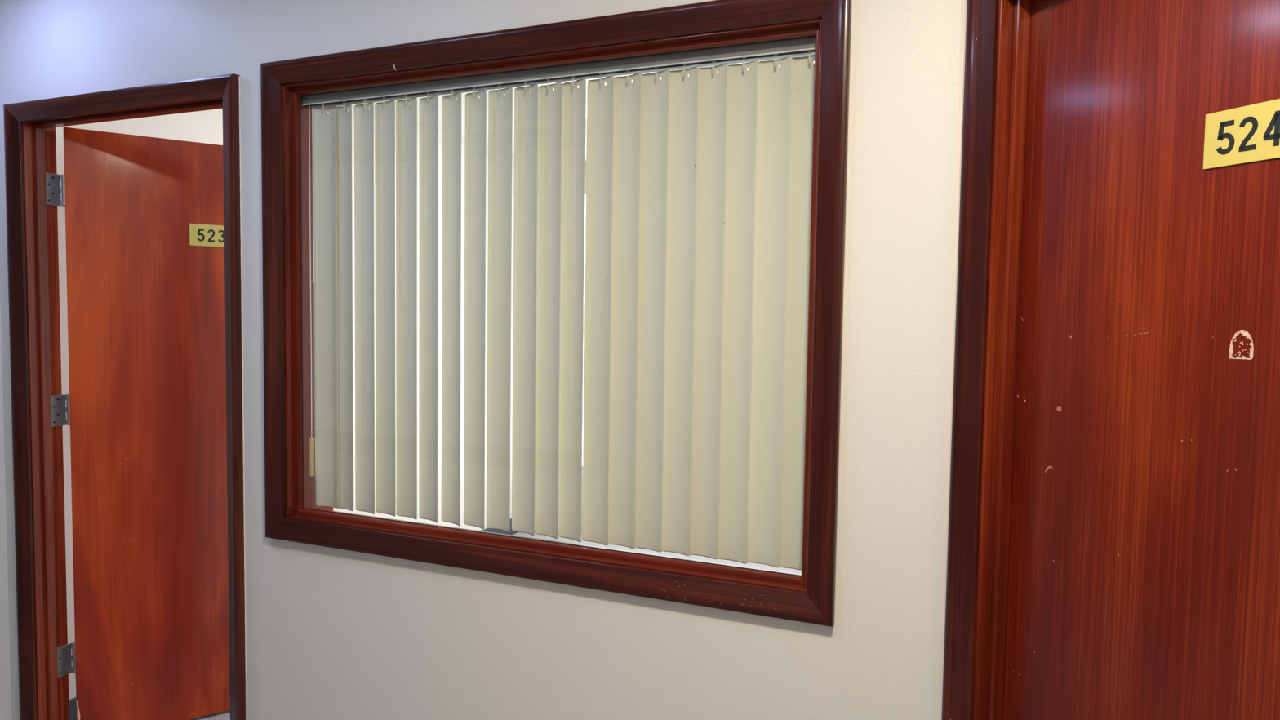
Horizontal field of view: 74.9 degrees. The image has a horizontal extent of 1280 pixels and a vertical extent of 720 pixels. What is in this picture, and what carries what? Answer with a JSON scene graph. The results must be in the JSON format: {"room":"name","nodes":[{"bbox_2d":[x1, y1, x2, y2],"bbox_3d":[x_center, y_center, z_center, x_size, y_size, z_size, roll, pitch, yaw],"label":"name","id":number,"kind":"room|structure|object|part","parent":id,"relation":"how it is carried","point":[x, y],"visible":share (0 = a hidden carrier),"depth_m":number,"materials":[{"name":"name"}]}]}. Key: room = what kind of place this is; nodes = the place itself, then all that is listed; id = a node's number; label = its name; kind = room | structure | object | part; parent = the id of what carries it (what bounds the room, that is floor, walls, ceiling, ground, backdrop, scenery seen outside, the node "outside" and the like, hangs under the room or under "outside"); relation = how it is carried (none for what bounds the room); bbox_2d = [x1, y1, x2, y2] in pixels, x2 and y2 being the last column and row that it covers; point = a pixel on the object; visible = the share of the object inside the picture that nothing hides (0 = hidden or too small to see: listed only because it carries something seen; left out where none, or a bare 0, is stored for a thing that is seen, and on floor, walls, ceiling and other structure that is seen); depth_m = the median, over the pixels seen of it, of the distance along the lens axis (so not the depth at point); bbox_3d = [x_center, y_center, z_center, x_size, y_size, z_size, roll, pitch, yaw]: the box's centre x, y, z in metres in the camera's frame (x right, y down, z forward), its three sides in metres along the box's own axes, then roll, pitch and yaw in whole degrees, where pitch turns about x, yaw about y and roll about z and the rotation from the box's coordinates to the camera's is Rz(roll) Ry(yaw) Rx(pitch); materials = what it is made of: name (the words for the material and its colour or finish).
{"room":"office corridor","nodes":[
{"label":"office corridor","id":0,"kind":"room"},
{"bbox_2d":[0,302,11,719],"bbox_3d":[-2.752,0.050,2.356,1.600,2.400,0.094,0,3,-22],"label":"wall","id":1,"kind":"structure","parent":0,"point":[5,665],"depth_m":2.65,"materials":[{"name":"white paint"}]},
{"bbox_2d":[55,103,514,699],"bbox_3d":[-1.330,-0.028,4.172,0.100,2.400,3.206,2,3,23],"label":"wall","id":2,"kind":"structure","parent":0,"point":[206,126],"depth_m":3.26,"materials":[{"name":"white paint"}]},
{"bbox_2d":[69,518,519,719],"bbox_3d":[-1.296,1.118,4.213,0.010,0.108,3.204,2,3,23],"label":"baseboard","id":3,"kind":"structure","parent":2,"relation":"attached to","point":[73,705],"depth_m":2.80,"materials":[{"name":"grey stone"}]},
{"bbox_2d":[0,0,961,719],"bbox_3d":[-0.654,0.096,2.096,2.870,2.400,0.094,2,3,23],"label":"wall","id":4,"kind":"structure","parent":0,"point":[332,633],"depth_m":1.83,"materials":[{"name":"white paint"}]},
{"bbox_2d":[3,73,247,719],"bbox_3d":[-1.474,0.252,2.440,0.951,2.027,0.118,2,3,23],"label":"trim","id":5,"kind":"structure","parent":4,"relation":"attached to","point":[29,126],"depth_m":2.55,"materials":[{"name":"brown wood"}]},
{"bbox_3d":[-1.905,0.240,2.571,0.054,2.023,0.023,2,3,23],"label":"casing","id":6,"kind":"part","parent":5,"relation":"part of","materials":[{"name":"brown wood"}]},
{"bbox_3d":[-1.480,-0.727,2.343,0.948,0.054,0.023,2,3,23],"label":"casing","id":7,"kind":"part","parent":5,"relation":"part of","materials":[{"name":"brown wood"}]},
{"bbox_3d":[-1.083,0.271,2.223,0.054,2.023,0.023,2,3,23],"label":"casing","id":8,"kind":"part","parent":5,"relation":"part of","materials":[{"name":"brown wood"}]},
{"bbox_2d":[45,127,333,719],"bbox_3d":[-1.501,0.251,2.866,0.853,1.960,0.060,-1,4,-35],"label":"door","id":9,"kind":"structure","parent":4,"relation":"in","point":[144,411],"depth_m":2.74,"materials":[{"name":"brown wood"}]},
{"bbox_3d":[-1.795,-0.531,2.606,0.002,0.098,0.046,-1,4,-35],"label":"plate","id":10,"kind":"part","parent":9,"relation":"part of","materials":[{"name":"metal"}]},
{"bbox_3d":[-1.805,0.160,2.643,0.002,0.098,0.046,-1,4,-35],"label":"plate","id":11,"kind":"part","parent":9,"relation":"part of","materials":[{"name":"metal"}]},
{"bbox_3d":[-1.817,0.966,2.688,0.002,0.098,0.046,-1,4,-35],"label":"plate","id":12,"kind":"part","parent":9,"relation":"part of","materials":[{"name":"metal"}]},
{"bbox_2d":[189,223,224,247],"bbox_3d":[-1.445,-0.420,2.823,0.137,0.072,0.003,-1,4,-35],"label":"number plate","id":13,"kind":"object","parent":9,"relation":"attached to","point":[206,235],"visible":0.86,"depth_m":2.81,"materials":[{"name":"yellow plastic"}]},
{"bbox_2d":[260,0,852,626],"bbox_3d":[-0.272,-0.120,1.911,1.469,1.215,0.119,2,3,23],"label":"window","id":14,"kind":"structure","parent":4,"relation":"in","point":[291,514],"depth_m":1.82,"materials":[{"name":"brown wood"}]},
{"bbox_3d":[-0.940,-0.143,2.143,0.054,1.215,0.023,2,3,23],"label":"casing","id":15,"kind":"part","parent":14,"relation":"part of","materials":[{"name":"brown wood"}]},
{"bbox_3d":[-0.276,0.436,1.953,1.385,0.019,0.096,2,3,23],"label":"sill","id":16,"kind":"part","parent":14,"relation":"part of","materials":[{"name":"brown wood"}]},
{"bbox_3d":[-0.282,-0.698,1.836,1.465,0.054,0.023,2,3,23],"label":"casing","id":17,"kind":"part","parent":14,"relation":"part of","materials":[{"name":"brown wood"}]},
{"bbox_3d":[-0.300,0.461,1.899,1.465,0.054,0.023,2,3,23],"label":"casing","id":18,"kind":"part","parent":14,"relation":"part of","materials":[{"name":"brown wood"}]},
{"bbox_2d":[302,36,815,570],"bbox_3d":[-0.255,-0.128,1.945,1.343,1.082,0.041,2,3,23],"label":"vertical blind","id":19,"kind":"object","parent":14,"relation":"attached to","point":[699,184],"visible":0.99,"depth_m":1.90,"materials":[{"name":"beige fabric"}]},
{"bbox_3d":[-0.862,-0.226,2.186,0.004,0.866,0.002,2,3,23],"label":"pull cord","id":20,"kind":"part","parent":19,"relation":"part of","materials":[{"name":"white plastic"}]},
{"bbox_3d":[-0.857,-0.431,2.179,0.011,0.457,0.003,-1,3,-26],"label":"control chain","id":21,"kind":"part","parent":19,"relation":"part of","materials":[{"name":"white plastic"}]},
{"bbox_3d":[0.358,-0.094,1.593,0.054,1.215,0.023,2,3,23],"label":"casing","id":22,"kind":"part","parent":14,"relation":"part of","materials":[{"name":"brown wood"}]},
{"bbox_2d":[188,526,801,719],"bbox_3d":[-0.076,1.244,3.783,6.200,0.060,3.455,2,3,23],"label":"floor","id":23,"kind":"structure","parent":0,"point":[225,715],"depth_m":4.91,"materials":[{"name":"grey carpet"}]},
{"bbox_2d":[581,162,586,526],"bbox_3d":[0.664,-0.051,5.132,3.020,2.400,0.120,2,3,23],"label":"wall","id":24,"kind":"structure","parent":0,"point":[585,162],"depth_m":5.56,"materials":[{"name":"white paint"}]},
{"bbox_2d":[365,55,814,162],"bbox_3d":[-0.498,-1.160,2.570,6.200,0.060,5.800,2,3,23],"label":"ceiling","id":25,"kind":"structure","parent":0,"point":[463,94],"depth_m":4.08,"materials":[{"name":"white paint"}]},
{"bbox_2d":[519,71,661,119],"bbox_3d":[-0.200,-1.171,3.530,0.640,0.014,1.240,2,3,23],"label":"light panel","id":26,"kind":"object","parent":25,"relation":"attached to","point":[587,80],"visible":0.04,"depth_m":3.53,"materials":[{"name":"white"}]},
{"bbox_2d":[940,0,967,719],"bbox_3d":[0.909,0.190,0.805,0.094,2.400,1.600,0,3,-22],"label":"wall","id":27,"kind":"structure","parent":0,"point":[966,0],"depth_m":1.52,"materials":[{"name":"white paint"}]},
{"bbox_2d":[936,0,1031,719],"bbox_3d":[0.778,0.171,1.102,0.118,2.400,0.958,0,3,-22],"label":"trim","id":28,"kind":"structure","parent":27,"relation":"attached to","point":[997,32],"depth_m":1.46,"materials":[{"name":"brown wood"}]},
{"bbox_3d":[0.573,0.336,1.485,0.023,2.023,0.054,0,3,-22],"label":"casing","id":29,"kind":"part","parent":28,"relation":"part of","materials":[{"name":"brown wood"}]},
{"bbox_2d":[1002,0,1279,719],"bbox_3d":[0.817,0.383,1.115,0.040,1.962,0.803,0,3,-22],"label":"door","id":30,"kind":"structure","parent":27,"relation":"in","point":[1144,574],"depth_m":1.23,"materials":[{"name":"brown wood"}]},
{"bbox_2d":[1203,98,1279,169],"bbox_3d":[0.801,-0.295,1.083,0.003,0.074,0.139,0,3,-22],"label":"number plate","id":31,"kind":"object","parent":30,"relation":"attached to","point":[1251,133],"visible":1,"depth_m":1.10,"materials":[{"name":"yellow plastic"}]}
]}

